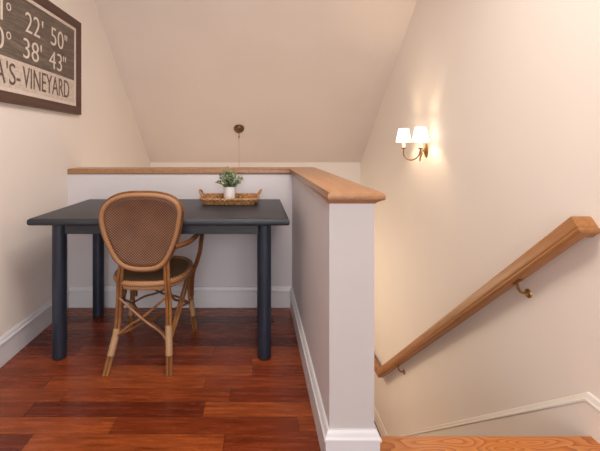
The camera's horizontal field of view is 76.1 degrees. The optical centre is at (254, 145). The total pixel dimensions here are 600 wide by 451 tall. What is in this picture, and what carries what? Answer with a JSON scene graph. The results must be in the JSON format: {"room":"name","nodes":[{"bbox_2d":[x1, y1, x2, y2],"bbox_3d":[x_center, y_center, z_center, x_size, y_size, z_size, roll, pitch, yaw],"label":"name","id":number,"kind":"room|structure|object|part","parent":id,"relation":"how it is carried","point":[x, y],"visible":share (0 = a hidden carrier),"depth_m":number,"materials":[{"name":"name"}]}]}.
{"room":"stair landing","nodes":[
{"label":"stair landing","id":0,"kind":"room"},
{"bbox_2d":[0,0,149,336],"bbox_3d":[-1.425,0.810,1.235,0.120,4.940,7.670,0,0,0],"label":"wall","id":1,"kind":"structure","parent":0,"point":[38,146],"depth_m":2.51,"materials":[{"name":"paint"}]},
{"bbox_2d":[0,287,68,367],"bbox_3d":[-1.355,1.105,0.087,0.021,0.150,5.374,0,0,0],"label":"baseboard","id":2,"kind":"structure","parent":1,"relation":"attached to","point":[19,336],"depth_m":2.23,"materials":[{"name":"white paint"}]},
{"bbox_2d":[0,0,80,114],"bbox_3d":[-1.351,-0.585,2.022,0.028,0.706,1.805,0,0,0],"label":"framed sign","id":3,"kind":"object","parent":1,"relation":"attached to","point":[40,43],"visible":1,"depth_m":2.39,"materials":[{"name":"brown wood"}]},
{"bbox_2d":[0,308,320,450],"bbox_3d":[-0.466,1.305,0.112,1.798,0.250,5.424,0,0,0],"label":"floor","id":4,"kind":"structure","parent":0,"point":[218,395],"depth_m":1.84,"materials":[{"name":"brown wood"}]},
{"bbox_2d":[98,191,203,375],"bbox_3d":[-0.570,0.707,2.185,0.533,0.951,0.545,0,0,0],"label":"rattan chair","id":5,"kind":"object","parent":4,"relation":"on","point":[140,231],"visible":0.98,"depth_m":1.97,"materials":[{"name":"wicker"}]},
{"bbox_3d":[-0.735,0.891,1.976,0.118,0.584,0.044,0,0,-33],"label":"leg","id":6,"kind":"part","parent":5,"relation":"part of","materials":[{"name":"wicker"}]},
{"bbox_3d":[-0.784,0.715,2.168,0.104,0.451,0.430,0,0,0],"label":"arm","id":7,"kind":"part","parent":5,"relation":"part of","materials":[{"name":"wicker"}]},
{"bbox_3d":[-0.778,0.960,2.389,0.038,0.443,0.092,0,0,-23],"label":"leg","id":8,"kind":"part","parent":5,"relation":"part of","materials":[{"name":"wicker"}]},
{"bbox_3d":[-0.586,0.450,1.955,0.395,0.389,0.062,0,0,0],"label":"backrest","id":9,"kind":"part","parent":5,"relation":"part of","materials":[{"name":"wicker"}]},
{"bbox_3d":[-0.586,0.450,1.966,0.442,0.436,0.075,0,0,0],"label":"frame","id":10,"kind":"part","parent":5,"relation":"part of","materials":[{"name":"wicker"}]},
{"bbox_3d":[-0.585,0.731,2.210,0.399,0.026,0.466,0,0,0],"label":"seat","id":11,"kind":"part","parent":5,"relation":"part of","materials":[{"name":"brown wicker"}]},
{"bbox_3d":[-0.449,0.893,1.971,0.044,0.577,0.078,0,0,-23],"label":"leg","id":12,"kind":"part","parent":5,"relation":"part of","materials":[{"name":"wicker"}]},
{"bbox_3d":[-0.362,0.715,2.167,0.116,0.451,0.432,0,0,0],"label":"arm","id":13,"kind":"part","parent":5,"relation":"part of","materials":[{"name":"wicker"}]},
{"bbox_3d":[-0.392,0.960,2.380,0.037,0.443,0.090,0,0,23],"label":"leg","id":14,"kind":"part","parent":5,"relation":"part of","materials":[{"name":"wicker"}]},
{"bbox_2d":[27,199,289,359],"bbox_3d":[-0.510,0.784,2.376,1.387,0.791,0.744,0,0,0],"label":"table","id":15,"kind":"object","parent":4,"relation":"on","point":[81,217],"visible":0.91,"depth_m":2.09,"materials":[{"name":"blue paint"}]},
{"bbox_3d":[-1.086,0.805,2.112,0.075,0.750,0.075,0,0,0],"label":"leg","id":16,"kind":"part","parent":15,"relation":"part of","materials":[{"name":"black wood"}]},
{"bbox_3d":[-1.086,0.805,2.636,0.075,0.750,0.075,0,0,0],"label":"leg","id":17,"kind":"part","parent":15,"relation":"part of","materials":[{"name":"black wood"}]},
{"bbox_2d":[199,189,261,204],"bbox_3d":[-0.166,0.342,2.565,0.426,0.093,0.280,0,0,0],"label":"basket","id":18,"kind":"object","parent":15,"relation":"on","point":[208,198],"visible":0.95,"depth_m":2.45,"materials":[{"name":"wicker"}]},
{"bbox_2d":[215,166,243,198],"bbox_3d":[-0.172,0.261,2.576,0.201,0.240,0.199,0,0,0],"label":"potted plant","id":19,"kind":"object","parent":18,"relation":"in","point":[229,189],"visible":0.99,"depth_m":2.55,"materials":[{"name":"green plant"}]},
{"bbox_3d":[-0.172,0.331,2.575,0.086,0.101,0.086,0,0,0],"label":"pot","id":20,"kind":"part","parent":19,"relation":"part of","materials":[{"name":"white ceramic"}]},
{"bbox_3d":[0.052,0.805,2.636,0.075,0.750,0.075,0,0,0],"label":"leg","id":21,"kind":"part","parent":15,"relation":"part of","materials":[{"name":"black wood"}]},
{"bbox_3d":[0.052,0.805,2.112,0.075,0.750,0.075,0,0,0],"label":"leg","id":22,"kind":"part","parent":15,"relation":"part of","materials":[{"name":"black wood"}]},
{"bbox_2d":[68,174,291,285],"bbox_3d":[-0.466,1.674,2.856,1.798,2.932,0.163,0,0,0],"label":"wall","id":23,"kind":"structure","parent":0,"point":[226,259],"depth_m":2.77,"materials":[{"name":"paint"}]},
{"bbox_2d":[68,286,290,307],"bbox_3d":[-0.547,1.105,2.764,1.635,0.150,0.021,0,0,0],"label":"baseboard","id":24,"kind":"structure","parent":23,"relation":"attached to","point":[79,296],"depth_m":2.76,"materials":[{"name":"white paint"}]},
{"bbox_2d":[67,172,381,203],"bbox_3d":[-0.454,0.205,2.162,1.822,0.013,1.598,0,0,0],"label":"trim cap moulding","id":25,"kind":"structure","parent":23,"relation":"attached to","point":[309,187],"depth_m":2.76,"materials":[{"name":"brown wood"}]},
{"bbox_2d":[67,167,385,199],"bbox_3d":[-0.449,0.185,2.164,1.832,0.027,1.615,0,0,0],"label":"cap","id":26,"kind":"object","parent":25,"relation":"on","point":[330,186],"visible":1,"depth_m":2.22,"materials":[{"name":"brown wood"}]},
{"bbox_2d":[94,0,416,161],"bbox_3d":[0.005,-0.707,3.959,2.740,2.066,2.221,0,0,0],"label":"ceiling","id":27,"kind":"structure","parent":0,"point":[304,80],"depth_m":3.81,"materials":[{"name":"paint"}]},
{"bbox_2d":[234,125,243,137],"bbox_3d":[-0.187,0.501,4.434,0.200,1.477,0.200,0,0,0],"label":"pendant lamp","id":28,"kind":"object","parent":27,"relation":"hanging from","point":[238,128],"visible":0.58,"depth_m":4.40,"materials":[{"name":"brown metal"}]},
{"bbox_2d":[150,162,360,184],"bbox_3d":[0.005,1.728,5.010,2.740,3.105,0.120,0,0,0],"label":"wall","id":29,"kind":"structure","parent":0,"point":[351,171],"depth_m":4.95,"materials":[{"name":"paint"}]},
{"bbox_2d":[292,175,328,424],"bbox_3d":[0.351,1.674,2.079,0.163,2.932,1.390,0,0,0],"label":"wall","id":30,"kind":"structure","parent":0,"point":[310,212],"depth_m":1.72,"materials":[{"name":"paint"}]},
{"bbox_2d":[289,286,381,450],"bbox_3d":[0.351,1.105,2.067,0.205,0.150,1.415,0,0,0],"label":"baseboard","id":31,"kind":"structure","parent":30,"relation":"attached to","point":[329,439],"depth_m":1.45,"materials":[{"name":"white paint"}]},
{"bbox_2d":[380,436,599,450],"bbox_3d":[0.904,1.194,1.462,0.942,0.028,0.165,0,0,0],"label":"trim","id":32,"kind":"structure","parent":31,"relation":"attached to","point":[389,443],"depth_m":1.50,"materials":[{"name":"brown wood"}]},
{"bbox_2d":[329,204,373,428],"bbox_3d":[0.351,0.694,1.382,0.163,0.972,0.004,0,0,0],"label":"wall","id":33,"kind":"structure","parent":0,"point":[351,226],"depth_m":1.38,"materials":[{"name":"paint"}]},
{"bbox_2d":[361,0,599,434],"bbox_3d":[1.435,0.810,1.235,0.120,4.940,7.670,0,0,0],"label":"wall","id":34,"kind":"structure","parent":0,"point":[505,93],"depth_m":2.26,"materials":[{"name":"paint"}]},
{"bbox_2d":[396,127,428,160],"bbox_3d":[1.282,-0.005,3.060,0.185,0.267,0.404,0,0,0],"label":"wall sconce","id":35,"kind":"object","parent":34,"relation":"attached to","point":[420,135],"visible":1,"depth_m":3.03,"materials":[{"name":"white fabric"}]},
{"bbox_3d":[1.252,-0.082,3.200,0.124,0.113,0.124,0,0,0],"label":"lamp shade","id":36,"kind":"part","parent":35,"relation":"part of","materials":[{"name":"white fabric"}]},
{"bbox_3d":[1.290,0.074,3.134,0.041,0.110,0.194,0,0,-30],"label":"arm","id":37,"kind":"part","parent":35,"relation":"part of","materials":[{"name":"gold metal"}]},
{"bbox_3d":[1.272,-0.082,2.920,0.124,0.113,0.124,0,0,0],"label":"lamp shade","id":38,"kind":"part","parent":35,"relation":"part of","materials":[{"name":"white fabric"}]},
{"bbox_2d":[374,392,599,435],"bbox_3d":[1.366,2.035,1.175,0.018,2.038,7.550,0,0,0],"label":"trim","id":39,"kind":"structure","parent":34,"relation":"attached to","point":[587,397],"depth_m":1.87,"materials":[{"name":"white paint"}]},
{"bbox_2d":[374,216,599,377],"bbox_3d":[1.332,1.368,3.081,0.086,2.151,3.138,0,0,0],"label":"handrail","id":40,"kind":"object","parent":34,"relation":"attached to","point":[574,229],"visible":0.93,"depth_m":1.95,"materials":[{"name":"brown wood"}]},
{"bbox_2d":[374,402,599,443],"bbox_3d":[1.368,2.096,1.175,0.014,2.088,7.550,0,0,0],"label":"baseboard","id":41,"kind":"structure","parent":34,"relation":"attached to","point":[577,419],"depth_m":1.84,"materials":[{"name":"paint"}]}
]}

